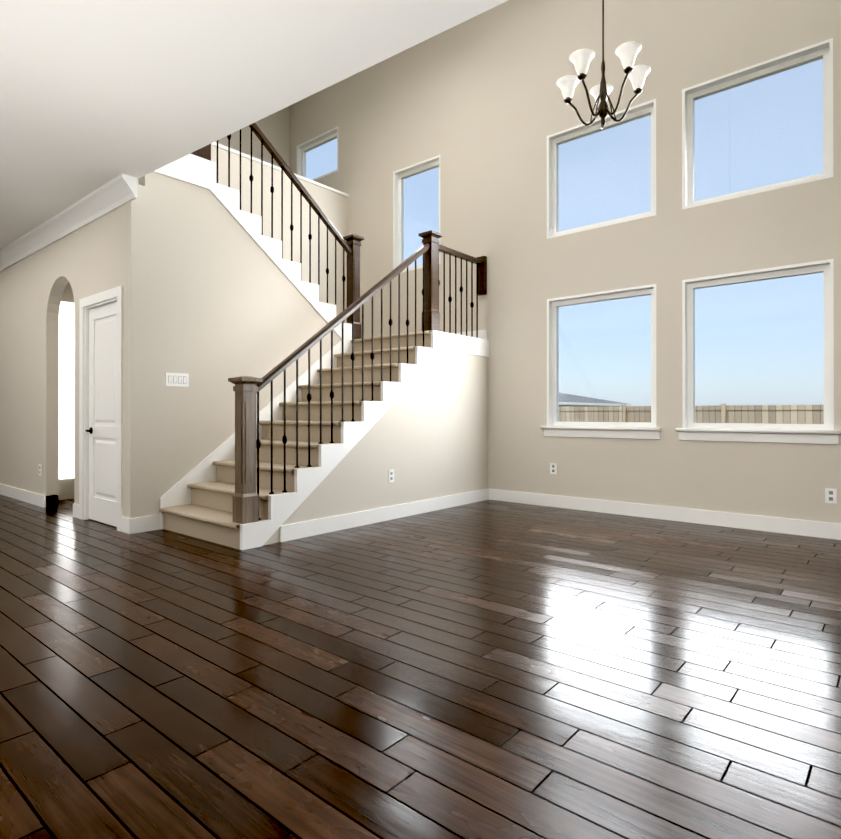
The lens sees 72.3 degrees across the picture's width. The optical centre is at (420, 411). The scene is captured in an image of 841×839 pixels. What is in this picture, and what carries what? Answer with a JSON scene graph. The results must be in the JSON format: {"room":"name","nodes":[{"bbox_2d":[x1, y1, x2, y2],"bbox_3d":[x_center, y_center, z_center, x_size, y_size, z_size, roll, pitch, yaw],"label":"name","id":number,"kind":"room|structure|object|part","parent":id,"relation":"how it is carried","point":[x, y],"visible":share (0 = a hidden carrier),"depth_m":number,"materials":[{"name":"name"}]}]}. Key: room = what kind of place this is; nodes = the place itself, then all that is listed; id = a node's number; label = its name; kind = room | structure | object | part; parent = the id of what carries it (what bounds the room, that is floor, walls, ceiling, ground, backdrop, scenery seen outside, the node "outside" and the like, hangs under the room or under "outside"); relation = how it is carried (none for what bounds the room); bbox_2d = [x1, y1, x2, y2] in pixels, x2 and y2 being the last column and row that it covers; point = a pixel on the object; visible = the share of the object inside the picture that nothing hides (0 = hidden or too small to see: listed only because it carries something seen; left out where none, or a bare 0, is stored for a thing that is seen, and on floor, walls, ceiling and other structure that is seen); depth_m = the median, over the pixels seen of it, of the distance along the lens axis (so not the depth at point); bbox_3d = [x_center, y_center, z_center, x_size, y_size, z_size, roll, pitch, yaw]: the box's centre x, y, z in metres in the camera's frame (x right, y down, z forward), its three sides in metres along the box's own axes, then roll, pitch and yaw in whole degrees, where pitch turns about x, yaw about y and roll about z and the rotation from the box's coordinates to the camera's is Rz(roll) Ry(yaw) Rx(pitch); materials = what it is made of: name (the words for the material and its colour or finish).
{"room":"empty living room","nodes":[
{"label":"empty living room","id":0,"kind":"room"},
{"bbox_2d":[0,184,144,517],"bbox_3d":[-4.461,-0.458,6.674,5.310,3.000,0.120,0,0,40],"label":"wall","id":1,"kind":"structure","parent":0,"point":[104,253],"depth_m":6.26,"materials":[{"name":"paint"}]},
{"bbox_2d":[0,484,47,507],"bbox_3d":[-5.303,0.979,7.293,3.220,0.130,0.015,0,0,40],"label":"baseboard","id":2,"kind":"structure","parent":1,"relation":"attached to","point":[33,498],"depth_m":6.68,"materials":[{"name":"white wood"}]},
{"bbox_2d":[39,464,41,475],"bbox_3d":[-4.209,0.641,6.373,0.076,0.122,0.008,0,0,40],"label":"electrical outlet","id":3,"kind":"object","parent":1,"relation":"attached to","point":[40,469],"visible":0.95,"depth_m":6.36,"materials":[{"name":"white plastic"}]},
{"bbox_2d":[0,174,136,271],"bbox_3d":[-4.493,-1.875,6.543,5.435,0.165,0.125,0,0,40],"label":"crown molding","id":4,"kind":"structure","parent":1,"relation":"attached to","point":[117,192],"depth_m":5.46,"materials":[{"name":"white wood"}]},
{"bbox_2d":[85,302,116,526],"bbox_3d":[-2.929,0.020,5.324,0.748,2.021,0.091,0,0,40],"label":"closet door","id":5,"kind":"structure","parent":1,"relation":"in","point":[102,430],"depth_m":5.36,"materials":[{"name":"white wood"}]},
{"bbox_2d":[79,285,122,531],"bbox_3d":[-2.913,-0.029,5.352,0.950,2.135,0.138,0,0,40],"label":"door frame","id":6,"kind":"structure","parent":1,"relation":"attached to","point":[106,297],"depth_m":5.55,"materials":[{"name":"white wood"}]},
{"bbox_2d":[58,106,289,499],"bbox_3d":[-3.304,-2.004,8.070,0.120,6.100,3.500,0,0,40],"label":"wall","id":7,"kind":"structure","parent":0,"point":[274,128],"depth_m":8.94,"materials":[{"name":"paint"}]},
{"bbox_2d":[58,302,74,478],"bbox_3d":[-4.134,-0.257,6.979,0.010,2.100,0.550,0,0,40],"label":"window","id":8,"kind":"structure","parent":7,"relation":"in","point":[66,383],"depth_m":6.87,"materials":[{"name":"white glass"}]},
{"bbox_2d":[139,172,340,515],"bbox_3d":[-1.312,-0.533,6.380,0.120,3.150,3.497,0,0,40],"label":"wall","id":9,"kind":"structure","parent":0,"point":[225,299],"depth_m":5.41,"materials":[{"name":"paint"}]},
{"bbox_2d":[124,514,159,533],"bbox_3d":[-2.387,0.973,4.998,0.015,0.130,0.275,0,0,40],"label":"baseboard","id":10,"kind":"structure","parent":9,"relation":"attached to","point":[146,523],"depth_m":4.97,"materials":[{"name":"white wood"}]},
{"bbox_2d":[166,372,188,386],"bbox_3d":[-2.204,-0.291,5.223,0.011,0.122,0.206,0,0,40],"label":"switch plate","id":11,"kind":"object","parent":9,"relation":"attached to","point":[178,379],"visible":1,"depth_m":5.22,"materials":[{"name":"white plastic"}]},
{"bbox_2d":[0,0,507,249],"bbox_3d":[-3.164,-2.120,2.412,12.800,0.300,5.619,0,0,40],"label":"ceiling","id":12,"kind":"structure","parent":0,"point":[95,95],"depth_m":3.32,"materials":[{"name":"paint"}]},
{"bbox_2d":[211,145,347,322],"bbox_3d":[-2.235,-1.056,7.163,0.120,4.200,3.500,0,0,40],"label":"wall","id":13,"kind":"structure","parent":0,"point":[332,205],"depth_m":7.77,"materials":[{"name":"paint"}]},
{"bbox_2d":[211,142,348,196],"bbox_3d":[-2.235,-3.174,7.170,0.160,0.035,3.500,0,0,40],"label":"trim","id":14,"kind":"structure","parent":13,"relation":"on","point":[279,169],"depth_m":7.46,"materials":[{"name":"white wood"}]},
{"bbox_2d":[0,494,840,838],"bbox_3d":[-2.092,1.059,3.671,12.800,0.050,8.940,0,0,40],"label":"floor","id":15,"kind":"structure","parent":0,"point":[494,670],"depth_m":2.21,"materials":[{"name":"brown wood"}]},
{"bbox_2d":[153,123,488,549],"bbox_3d":[-1.284,-1.199,6.282,2.466,4.480,3.614,0,0,40],"label":"staircase","id":16,"kind":"structure","parent":15,"relation":"on","point":[349,420],"depth_m":5.67,"materials":[{"name":"carpet"}]},
{"bbox_3d":[-0.898,-1.745,5.924,1.293,3.222,3.550,0,0,40],"label":"handrail","id":17,"kind":"part","parent":16,"relation":"part of","materials":[{"name":"brown wood"}]},
{"bbox_2d":[280,488,488,541],"bbox_3d":[-0.149,0.975,5.726,0.015,0.130,2.994,0,0,40],"label":"baseboard","id":18,"kind":"structure","parent":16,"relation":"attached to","point":[294,531],"depth_m":5.38,"materials":[{"name":"white wood"}]},
{"bbox_2d":[388,469,393,482],"bbox_3d":[-0.283,0.619,5.574,0.008,0.122,0.076,0,0,40],"label":"electrical outlet","id":19,"kind":"object","parent":16,"relation":"attached to","point":[390,475],"visible":1,"depth_m":5.57,"materials":[{"name":"white plastic"}]},
{"bbox_2d":[290,0,840,523],"bbox_3d":[1.730,-2.009,6.204,10.220,6.100,0.150,0,0,40],"label":"wall","id":20,"kind":"structure","parent":0,"point":[480,106],"depth_m":6.24,"materials":[{"name":"paint"}]},
{"bbox_2d":[297,127,337,180],"bbox_3d":[-1.561,-3.936,8.991,1.000,0.670,0.151,0,0,40],"label":"window","id":21,"kind":"structure","parent":20,"relation":"in","point":[304,148],"depth_m":9.08,"materials":[{"name":"clear glass"}]},
{"bbox_2d":[393,155,439,271],"bbox_3d":[-0.011,-2.585,7.677,0.820,1.400,0.151,0,0,40],"label":"window","id":22,"kind":"structure","parent":20,"relation":"in","point":[400,176],"depth_m":7.88,"materials":[{"name":"clear glass"}]},
{"bbox_2d":[550,463,556,473],"bbox_3d":[1.458,0.621,6.323,0.076,0.122,0.008,0,0,40],"label":"electrical outlet","id":23,"kind":"object","parent":20,"relation":"attached to","point":[553,468],"visible":1,"depth_m":6.32,"materials":[{"name":"white plastic"}]},
{"bbox_2d":[540,284,661,438],"bbox_3d":[1.879,-0.492,6.034,1.280,1.515,0.211,0,0,40],"label":"window","id":24,"kind":"structure","parent":20,"relation":"in","point":[555,426],"depth_m":6.07,"materials":[{"name":"clear glass"}]},
{"bbox_2d":[547,99,655,238],"bbox_3d":[1.898,-2.489,6.062,1.180,1.140,0.151,0,0,40],"label":"window","id":25,"kind":"structure","parent":20,"relation":"in","point":[634,113],"depth_m":6.13,"materials":[{"name":"clear glass"}]},
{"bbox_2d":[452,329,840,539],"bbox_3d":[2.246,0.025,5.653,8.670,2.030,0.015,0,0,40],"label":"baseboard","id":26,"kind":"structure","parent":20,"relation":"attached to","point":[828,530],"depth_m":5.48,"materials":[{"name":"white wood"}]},
{"bbox_2d":[682,38,832,208],"bbox_3d":[2.979,-2.492,5.149,1.170,1.140,0.151,0,0,40],"label":"window","id":27,"kind":"structure","parent":20,"relation":"in","point":[823,50],"depth_m":5.12,"materials":[{"name":"clear glass"}]},
{"bbox_2d":[675,259,840,443],"bbox_3d":[2.959,-0.495,5.120,1.270,1.515,0.211,0,0,40],"label":"window","id":28,"kind":"structure","parent":20,"relation":"in","point":[817,433],"depth_m":5.10,"materials":[{"name":"clear glass"}]},
{"bbox_2d":[825,488,836,503],"bbox_3d":[3.360,0.687,4.715,0.076,0.122,0.008,0,0,40],"label":"electrical outlet","id":29,"kind":"object","parent":20,"relation":"attached to","point":[830,495],"visible":1,"depth_m":4.71,"materials":[{"name":"white plastic"}]},
{"bbox_3d":[0.562,-5.163,4.830,10.220,0.200,3.770,0,0,40],"label":"ceiling","id":30,"kind":"structure","parent":0,"visible":0},
{"bbox_2d":[556,0,650,128],"bbox_3d":[1.283,-3.544,4.104,0.647,3.042,0.650,0,0,40],"label":"chandelier","id":31,"kind":"object","parent":30,"relation":"hanging from","point":[626,53],"visible":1,"depth_m":4.07,"materials":[{"name":"white glass"}]},
{"label":"outside","id":32,"kind":"structure","parent":0,"visible":0},
{"bbox_3d":[20.273,1.585,39.111,100.000,0.100,74.050,0,0,40],"label":"ground","id":33,"kind":"structure","parent":32,"visible":0},
{"bbox_2d":[559,393,631,406],"bbox_3d":[17.249,-0.175,35.538,45.000,3.400,19.000,0,0,40],"label":"house","id":34,"kind":"structure","parent":33,"relation":"on","point":[571,402],"depth_m":37.56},
{"bbox_2d":[559,404,823,423],"bbox_3d":[2.398,0.645,17.933,80.045,1.660,0.120,0,0,40],"label":"fence","id":35,"kind":"object","parent":33,"relation":"on","point":[772,416],"depth_m":13.80,"materials":[{"name":"brown wood"}]}
]}

